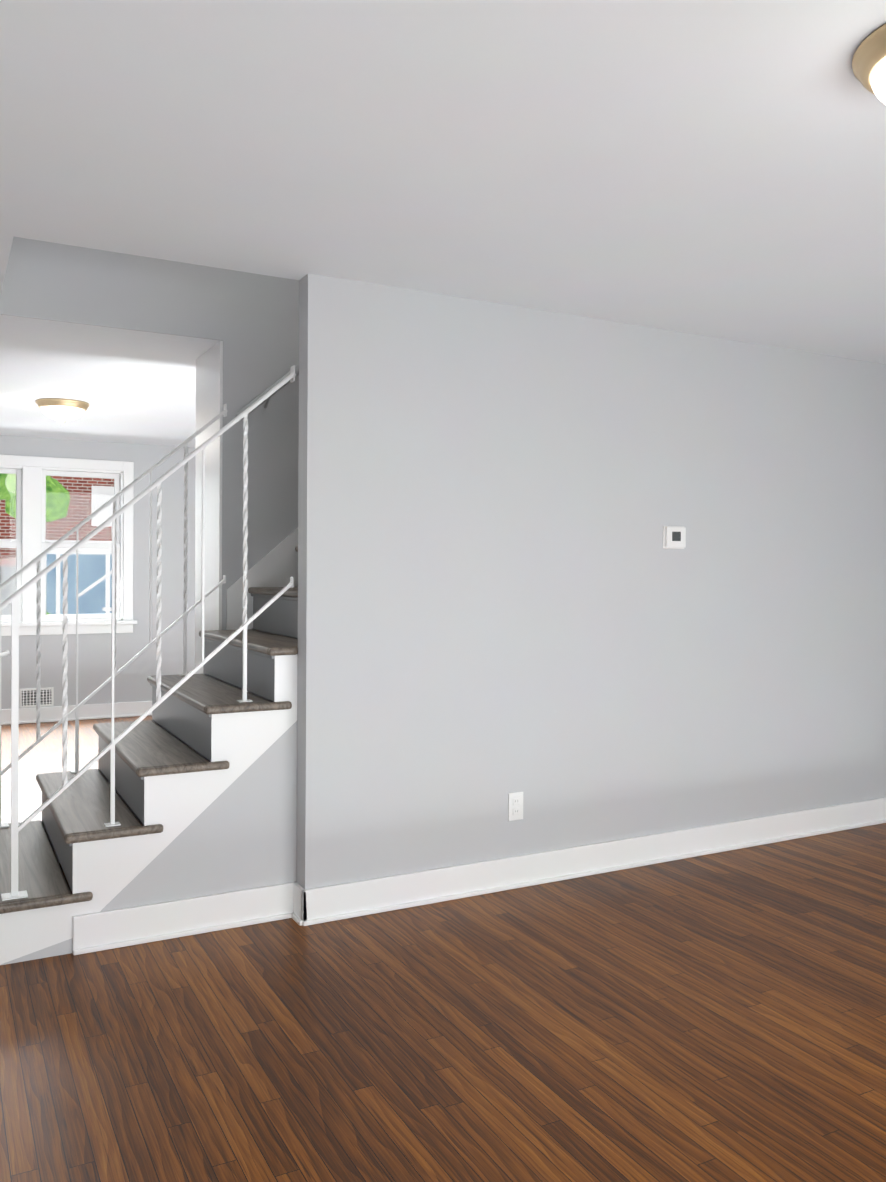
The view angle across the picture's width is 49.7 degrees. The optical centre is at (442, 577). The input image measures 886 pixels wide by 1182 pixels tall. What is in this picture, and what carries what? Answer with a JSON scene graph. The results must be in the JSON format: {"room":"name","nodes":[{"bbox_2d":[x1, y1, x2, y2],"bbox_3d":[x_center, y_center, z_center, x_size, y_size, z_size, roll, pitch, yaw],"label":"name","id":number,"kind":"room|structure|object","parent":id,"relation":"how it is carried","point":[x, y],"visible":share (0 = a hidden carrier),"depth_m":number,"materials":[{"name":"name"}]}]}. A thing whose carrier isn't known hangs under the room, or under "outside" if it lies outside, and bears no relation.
{"room":"living room","nodes":[
{"label":"living room","id":0,"kind":"room"},
{"bbox_2d":[0,435,195,708],"bbox_3d":[-2.508,-0.131,8.775,5.420,2.740,0.120,0,1,-28],"label":"wall","id":1,"kind":"structure","parent":0,"point":[131,683],"depth_m":8.59,"materials":[{"name":"grey paint"}]},
{"bbox_2d":[19,687,53,707],"bbox_3d":[-3.483,1.024,8.200,0.270,0.160,0.011,0,1,-28],"label":"air vent","id":2,"kind":"object","parent":1,"relation":"in","point":[27,697],"visible":0.83,"depth_m":8.19,"materials":[{"name":"white plastic"}]},
{"bbox_2d":[0,455,136,635],"bbox_3d":[-3.527,-0.275,8.200,1.730,1.528,0.180,0,1,-28],"label":"window","id":3,"kind":"structure","parent":1,"relation":"in","point":[30,544],"depth_m":8.28,"materials":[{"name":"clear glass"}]},
{"bbox_2d":[1,701,151,724],"bbox_3d":[-2.482,1.177,8.724,5.420,0.134,0.032,0,1,-28],"label":"baseboard","id":4,"kind":"structure","parent":1,"relation":"attached to","point":[91,711],"depth_m":8.37,"materials":[{"name":"white wood"}]},
{"bbox_2d":[222,340,298,629],"bbox_3d":[0.299,0.066,5.659,3.370,2.440,0.498,0,1,-28],"label":"wall block","id":5,"kind":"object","parent":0,"point":[251,372],"visible":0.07,"depth_m":4.73,"materials":[{"name":"grey paint"}]},
{"bbox_2d":[0,715,885,1181],"bbox_3d":[-0.090,1.347,4.201,5.660,0.100,10.500,0,1,-28],"label":"floor","id":6,"kind":"structure","parent":0,"point":[716,1017],"depth_m":2.73,"materials":[{"name":"brown wood"}]},
{"bbox_2d":[0,528,297,964],"bbox_3d":[-0.078,-0.258,4.538,3.806,3.105,1.120,0,1,-28],"label":"staircase","id":7,"kind":"structure","parent":6,"relation":"on","point":[205,782],"depth_m":3.60,"materials":[{"name":"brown wood"}]},
{"bbox_2d":[0,404,227,827],"bbox_3d":[-1.540,0.122,4.340,1.124,1.914,0.060,0,1,-28],"label":"stair railing","id":8,"kind":"object","parent":7,"relation":"on","point":[39,737],"visible":0.88,"depth_m":4.34,"materials":[{"name":"white metal"}]},
{"bbox_2d":[0,365,295,900],"bbox_3d":[-1.079,0.133,3.467,1.124,1.914,0.060,0,1,-28],"label":"stair railing","id":9,"kind":"object","parent":7,"relation":"on","point":[13,600],"visible":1,"depth_m":3.41,"materials":[{"name":"white metal"}]},
{"bbox_2d":[0,0,885,447],"bbox_3d":[-0.074,-1.282,4.176,5.420,0.280,10.260,0,1,-28],"label":"ceiling","id":10,"kind":"structure","parent":0,"point":[712,168],"depth_m":2.59,"materials":[{"name":"white paint"}]},
{"bbox_2d":[35,398,89,423],"bbox_3d":[-2.556,-1.107,6.429,0.339,0.144,0.339,0,1,-28],"label":"ceiling light","id":11,"kind":"object","parent":10,"relation":"attached to","point":[62,410],"visible":1,"depth_m":6.33,"materials":[{"name":"white glass"}]},
{"bbox_2d":[852,23,885,104],"bbox_3d":[1.043,-1.040,1.998,0.349,0.149,0.349,0,1,-28],"label":"ceiling light","id":12,"kind":"object","parent":10,"relation":"attached to","point":[869,64],"visible":1,"depth_m":2.00,"materials":[{"name":"gold metal"}]},
{"bbox_2d":[0,237,885,888],"bbox_3d":[0.195,-1.056,4.683,4.470,4.700,1.300,0,1,-28],"label":"wall","id":13,"kind":"structure","parent":0,"point":[503,593],"depth_m":4.19,"materials":[{"name":"grey paint"}]},
{"bbox_2d":[72,882,293,954],"bbox_3d":[-0.919,1.236,3.490,0.810,0.134,0.032,0,1,-28],"label":"baseboard","id":14,"kind":"structure","parent":13,"relation":"attached to","point":[115,928],"depth_m":3.47,"materials":[{"name":"white wood"}]},
{"bbox_2d":[195,341,222,673],"bbox_3d":[-1.196,0.000,4.867,0.014,2.308,0.492,0,1,-28],"label":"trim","id":15,"kind":"structure","parent":13,"relation":"attached to","point":[209,384],"depth_m":4.81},
{"bbox_2d":[236,364,298,420],"bbox_3d":[-0.209,-1.539,5.041,1.797,1.558,0.084,0,1,-28],"label":"wall handrail","id":16,"kind":"object","parent":13,"relation":"attached to","point":[266,401],"visible":0.23,"depth_m":4.68,"materials":[{"name":"white metal"}]},
{"bbox_2d":[291,882,306,925],"bbox_3d":[-0.550,1.237,3.632,0.032,0.134,0.118,0,1,-28],"label":"baseboard","id":17,"kind":"structure","parent":13,"relation":"attached to","point":[296,916],"depth_m":3.61,"materials":[{"name":"white wood"}]},
{"bbox_2d":[508,792,522,820],"bbox_3d":[0.307,0.962,4.027,0.072,0.116,0.010,0,1,-28],"label":"outlet","id":18,"kind":"object","parent":13,"relation":"attached to","point":[515,805],"visible":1,"depth_m":4.02,"materials":[{"name":"white plastic"}]},
{"bbox_2d":[301,797,885,925],"bbox_3d":[0.969,1.239,4.373,3.386,0.134,0.032,0,1,-28],"label":"baseboard","id":19,"kind":"structure","parent":13,"relation":"attached to","point":[330,903],"depth_m":4.14,"materials":[{"name":"white wood"}]},
{"bbox_2d":[663,526,685,548],"bbox_3d":[1.069,-0.188,4.408,0.125,0.105,0.022,0,1,-28],"label":"thermostat","id":20,"kind":"object","parent":13,"relation":"attached to","point":[674,537],"visible":1,"depth_m":4.39,"materials":[{"name":"white plastic"}]},
{"label":"outside","id":21,"kind":"structure","parent":0,"visible":0},
{"bbox_3d":[-8.920,1.889,25.796,50.000,0.100,35.920,0,1,-28],"label":"ground","id":22,"kind":"structure","parent":21,"visible":0},
{"bbox_2d":[0,565,15,614],"bbox_3d":[-9.080,0.868,14.764,5.400,2.150,0.150,0,1,-28],"label":"fence","id":23,"kind":"object","parent":22,"relation":"on","point":[4,577],"depth_m":15.69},
{"bbox_2d":[0,473,69,521],"bbox_3d":[-8.545,-1.091,16.945,3.810,6.032,2.510,0,1,-28],"label":"tree","id":24,"kind":"object","parent":22,"relation":"on","point":[59,499],"depth_m":17.75,"materials":[{"name":"green plant"}]},
{"bbox_2d":[0,476,113,565],"bbox_3d":[-9.266,-3.059,25.391,11.000,9.800,6.200,0,1,-28],"label":"brick house","id":25,"kind":"structure","parent":22,"relation":"on","point":[72,485],"depth_m":22.48,"materials":[{"name":"red brick"}]},
{"bbox_2d":[46,548,111,613],"bbox_3d":[-5.052,0.497,18.431,5.050,2.870,3.525,0,1,-28],"label":"garage","id":26,"kind":"structure","parent":22,"relation":"on","point":[103,567],"depth_m":16.41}
]}

